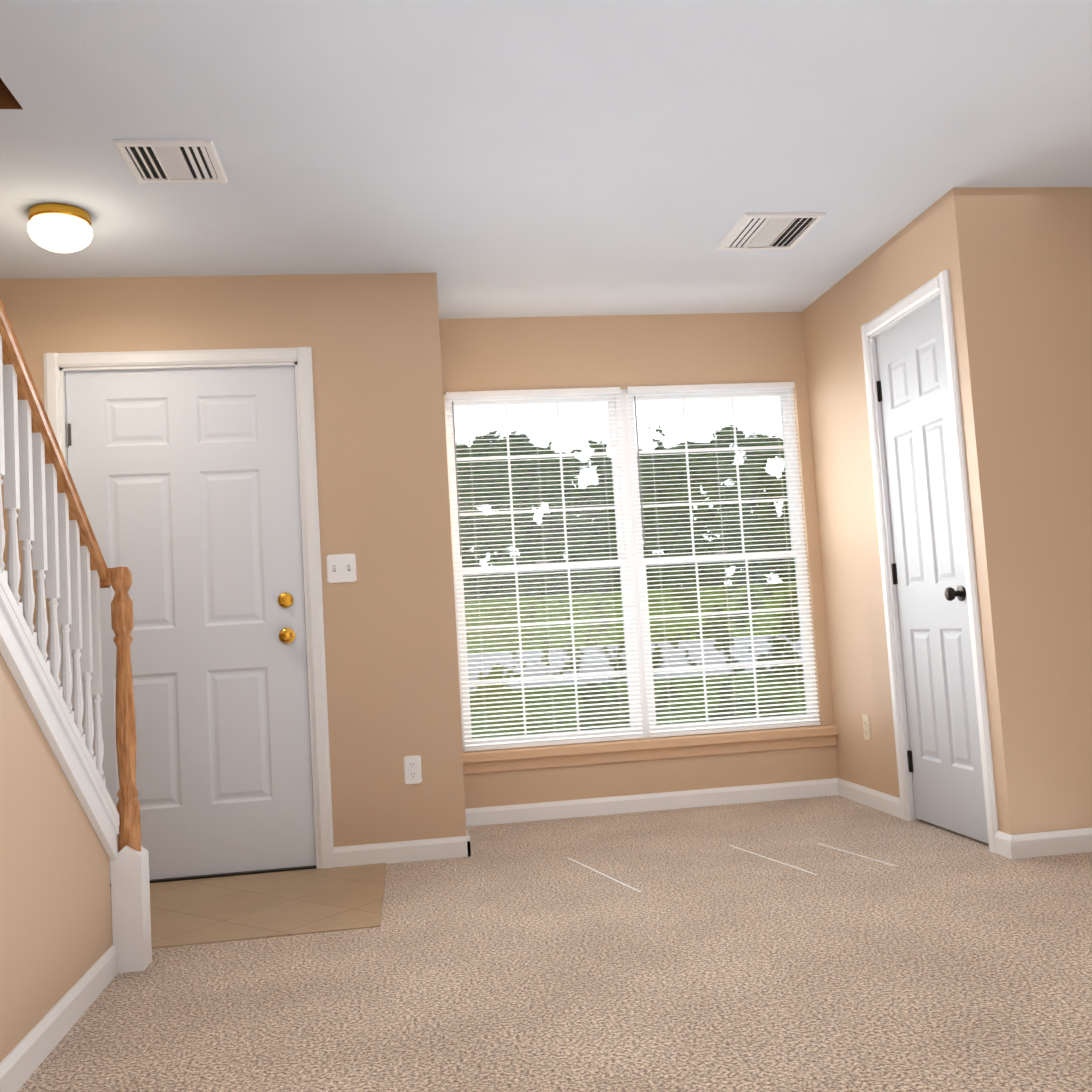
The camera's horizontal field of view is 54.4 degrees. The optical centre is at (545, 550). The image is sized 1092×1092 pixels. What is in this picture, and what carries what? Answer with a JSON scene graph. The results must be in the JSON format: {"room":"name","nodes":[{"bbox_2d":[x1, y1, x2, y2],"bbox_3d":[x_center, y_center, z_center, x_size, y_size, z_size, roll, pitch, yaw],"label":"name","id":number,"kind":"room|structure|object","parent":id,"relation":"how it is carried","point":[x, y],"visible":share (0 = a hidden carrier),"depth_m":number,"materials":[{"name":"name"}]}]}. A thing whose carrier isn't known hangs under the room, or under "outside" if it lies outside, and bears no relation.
{"room":"living room","nodes":[
{"label":"living room","id":0,"kind":"room"},
{"bbox_2d":[0,78,183,1061],"bbox_3d":[-1.606,-0.677,0.959,1.140,3.500,6.890,-3,-4,-8],"label":"wall","id":1,"kind":"structure","parent":0,"point":[55,892],"depth_m":2.68,"materials":[{"name":"paint"}]},
{"bbox_2d":[0,945,117,1091],"bbox_3d":[-0.875,0.951,0.329,0.013,0.081,5.472,-3,-4,-8],"label":"baseboard","id":2,"kind":"structure","parent":1,"relation":"attached to","point":[24,1058],"depth_m":2.50,"materials":[{"name":"white wood"}]},
{"bbox_2d":[110,863,385,948],"bbox_3d":[-1.451,1.268,3.708,1.750,0.004,0.950,-3,-4,-8],"label":"floor","id":3,"kind":"structure","parent":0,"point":[239,907],"depth_m":3.71,"materials":[{"name":"beige tile"}]},
{"bbox_2d":[180,273,471,846],"bbox_3d":[-1.422,-0.041,4.358,2.050,2.700,0.120,-3,-4,-8],"label":"wall","id":4,"kind":"structure","parent":0,"point":[393,357],"depth_m":4.39,"materials":[{"name":"paint"}]},
{"bbox_2d":[43,347,333,886],"bbox_3d":[-1.443,0.245,4.324,1.057,2.128,0.136,-3,-4,-8],"label":"door frame","id":5,"kind":"structure","parent":4,"relation":"attached to","point":[57,366],"depth_m":4.32,"materials":[{"name":"white painted wood"}]},
{"bbox_2d":[65,366,315,882],"bbox_3d":[-1.440,0.271,4.283,0.914,2.046,0.106,-3,-4,-8],"label":"front door","id":6,"kind":"structure","parent":4,"relation":"in","point":[186,483],"depth_m":4.30,"materials":[{"name":"white wood"}]},
{"bbox_2d":[326,553,356,582],"bbox_3d":[-0.839,0.071,4.356,0.118,0.116,0.016,-3,-4,-8],"label":"light switch","id":7,"kind":"object","parent":4,"relation":"attached to","point":[341,567],"visible":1,"depth_m":4.36,"materials":[{"name":"white plastic"}]},
{"bbox_2d":[333,836,463,866],"bbox_3d":[-0.592,1.220,4.299,0.528,0.081,0.013,-3,-4,-8],"label":"baseboard","id":8,"kind":"structure","parent":4,"relation":"attached to","point":[449,847],"depth_m":4.29,"materials":[{"name":"white wood"}]},
{"bbox_2d":[403,755,421,783],"bbox_3d":[-0.544,0.894,4.333,0.070,0.113,0.009,-3,-4,-8],"label":"outlet","id":9,"kind":"object","parent":4,"relation":"attached to","point":[412,770],"visible":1,"depth_m":4.33,"materials":[{"name":"white plastic"}]},
{"bbox_2d":[444,319,471,801],"bbox_3d":[-0.500,-0.064,4.810,0.140,2.700,0.510,-3,-4,-8],"label":"wall","id":10,"kind":"structure","parent":0,"point":[445,320],"depth_m":5.16,"materials":[{"name":"paint"}]},
{"bbox_2d":[464,809,471,856],"bbox_3d":[-0.357,1.231,4.652,0.013,0.081,0.653,-3,-4,-8],"label":"baseboard","id":11,"kind":"structure","parent":10,"relation":"attached to","point":[467,847],"depth_m":4.33,"materials":[{"name":"white wood"}]},
{"bbox_2d":[0,0,1091,318],"bbox_3d":[0.105,-1.552,1.675,4.805,0.260,7.480,-3,-4,-8],"label":"ceiling","id":12,"kind":"structure","parent":0,"point":[518,158],"depth_m":3.31,"materials":[{"name":"paint"}]},
{"bbox_2d":[27,203,92,252],"bbox_3d":[-1.683,-1.103,3.680,0.208,0.130,0.208,-3,-4,-8],"label":"ceiling light","id":13,"kind":"object","parent":12,"relation":"attached to","point":[59,228],"visible":1,"depth_m":3.61,"materials":[{"name":"white glass"}]},
{"bbox_2d":[113,140,227,183],"bbox_3d":[-1.172,-1.218,3.336,0.290,0.011,0.290,-3,-4,-8],"label":"ceiling vent","id":14,"kind":"object","parent":12,"relation":"in","point":[167,161],"visible":0.98,"depth_m":3.32,"materials":[{"name":"white metal"}]},
{"bbox_2d":[716,213,825,250],"bbox_3d":[0.897,-1.276,4.261,0.330,0.011,0.370,-3,-4,-8],"label":"ceiling vent","id":15,"kind":"object","parent":12,"relation":"in","point":[753,231],"visible":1,"depth_m":4.24,"materials":[{"name":"white metal"}]},
{"bbox_2d":[17,795,1091,1091],"bbox_3d":[0.270,1.051,1.427,4.805,0.102,7.600,-3,-4,-8],"label":"floor carpet","id":16,"kind":"object","parent":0,"point":[835,943],"visible":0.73,"depth_m":2.75,"materials":[{"name":"beige carpet"}]},
{"bbox_2d":[0,297,151,972],"bbox_3d":[-1.559,-0.262,1.479,1.083,2.744,3.549,-3,-4,-8],"label":"stair railing","id":17,"kind":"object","parent":16,"relation":"on","point":[41,495],"depth_m":2.81,"materials":[{"name":"white wood"}]},
{"bbox_2d":[448,312,835,807],"bbox_3d":[0.670,-0.096,5.336,2.600,2.700,0.160,-3,-4,-8],"label":"wall","id":18,"kind":"structure","parent":0,"point":[622,351],"depth_m":5.25,"materials":[{"name":"paint"}]},
{"bbox_2d":[444,389,837,773],"bbox_3d":[0.449,0.101,5.245,1.878,1.830,0.160,-3,-4,-8],"label":"window","id":19,"kind":"structure","parent":18,"relation":"in","point":[625,414],"depth_m":5.24,"materials":[{"name":"white plastic"}]},
{"bbox_2d":[446,382,820,751],"bbox_3d":[0.436,0.048,5.209,1.760,1.724,0.044,-3,-4,-8],"label":"window blinds","id":20,"kind":"object","parent":19,"relation":"attached to","point":[467,395],"visible":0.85,"depth_m":5.19,"materials":[{"name":"white plastic"}]},
{"bbox_2d":[468,778,835,825],"bbox_3d":[0.521,1.213,5.124,1.880,0.081,0.013,-3,-4,-8],"label":"baseboard","id":21,"kind":"structure","parent":18,"relation":"attached to","point":[823,787],"depth_m":5.12,"materials":[{"name":"white wood"}]},
{"bbox_2d":[800,187,1039,834],"bbox_3d":[1.532,-0.202,4.593,0.120,2.700,1.490,-3,-4,-8],"label":"wall","id":22,"kind":"structure","parent":0,"point":[949,234],"depth_m":4.58,"materials":[{"name":"paint"}]},
{"bbox_2d":[862,715,870,739],"bbox_3d":[1.477,0.815,4.899,0.009,0.113,0.070,-3,-4,-8],"label":"outlet","id":23,"kind":"object","parent":22,"relation":"attached to","point":[866,727],"visible":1,"depth_m":4.89,"materials":[{"name":"beige plastic"}]},
{"bbox_2d":[836,778,901,817],"bbox_3d":[1.492,1.138,4.900,0.013,0.081,0.660,-3,-4,-8],"label":"baseboard","id":24,"kind":"structure","parent":22,"relation":"attached to","point":[889,804],"depth_m":4.88,"materials":[{"name":"white wood"}]},
{"bbox_2d":[861,270,998,852],"bbox_3d":[1.578,0.046,4.290,0.136,2.158,0.756,-3,-4,-8],"label":"door frame","id":25,"kind":"structure","parent":22,"relation":"attached to","point":[933,289],"depth_m":4.40,"materials":[{"name":"white wood"}]},
{"bbox_2d":[875,297,988,843],"bbox_3d":[1.532,0.077,4.285,0.099,2.078,0.613,-3,-4,-8],"label":"closet door","id":26,"kind":"structure","parent":22,"relation":"in","point":[944,751],"depth_m":4.27,"materials":[{"name":"white painted wood"},{"name":"dark bronze metal"}]},
{"bbox_2d":[980,187,1091,831],"bbox_3d":[1.918,-0.270,3.962,0.480,2.700,0.132,-3,-4,-8],"label":"wall","id":27,"kind":"structure","parent":0,"point":[1040,238],"depth_m":3.89,"materials":[{"name":"paint"}]},
{"bbox_2d":[996,828,1091,858],"bbox_3d":[1.924,1.032,3.795,0.583,0.081,0.033,-3,-4,-8],"label":"baseboard","id":28,"kind":"structure","parent":27,"relation":"attached to","point":[1018,846],"depth_m":3.76,"materials":[{"name":"white wood"}]},
{"label":"outside","id":29,"kind":"structure","parent":0,"visible":0},
{"bbox_2d":[454,396,805,738],"bbox_3d":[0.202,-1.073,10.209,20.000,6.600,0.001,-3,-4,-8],"label":"window glass","id":30,"kind":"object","parent":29,"point":[669,403],"depth_m":10.19,"materials":[{"name":"clear glass"}]}
]}

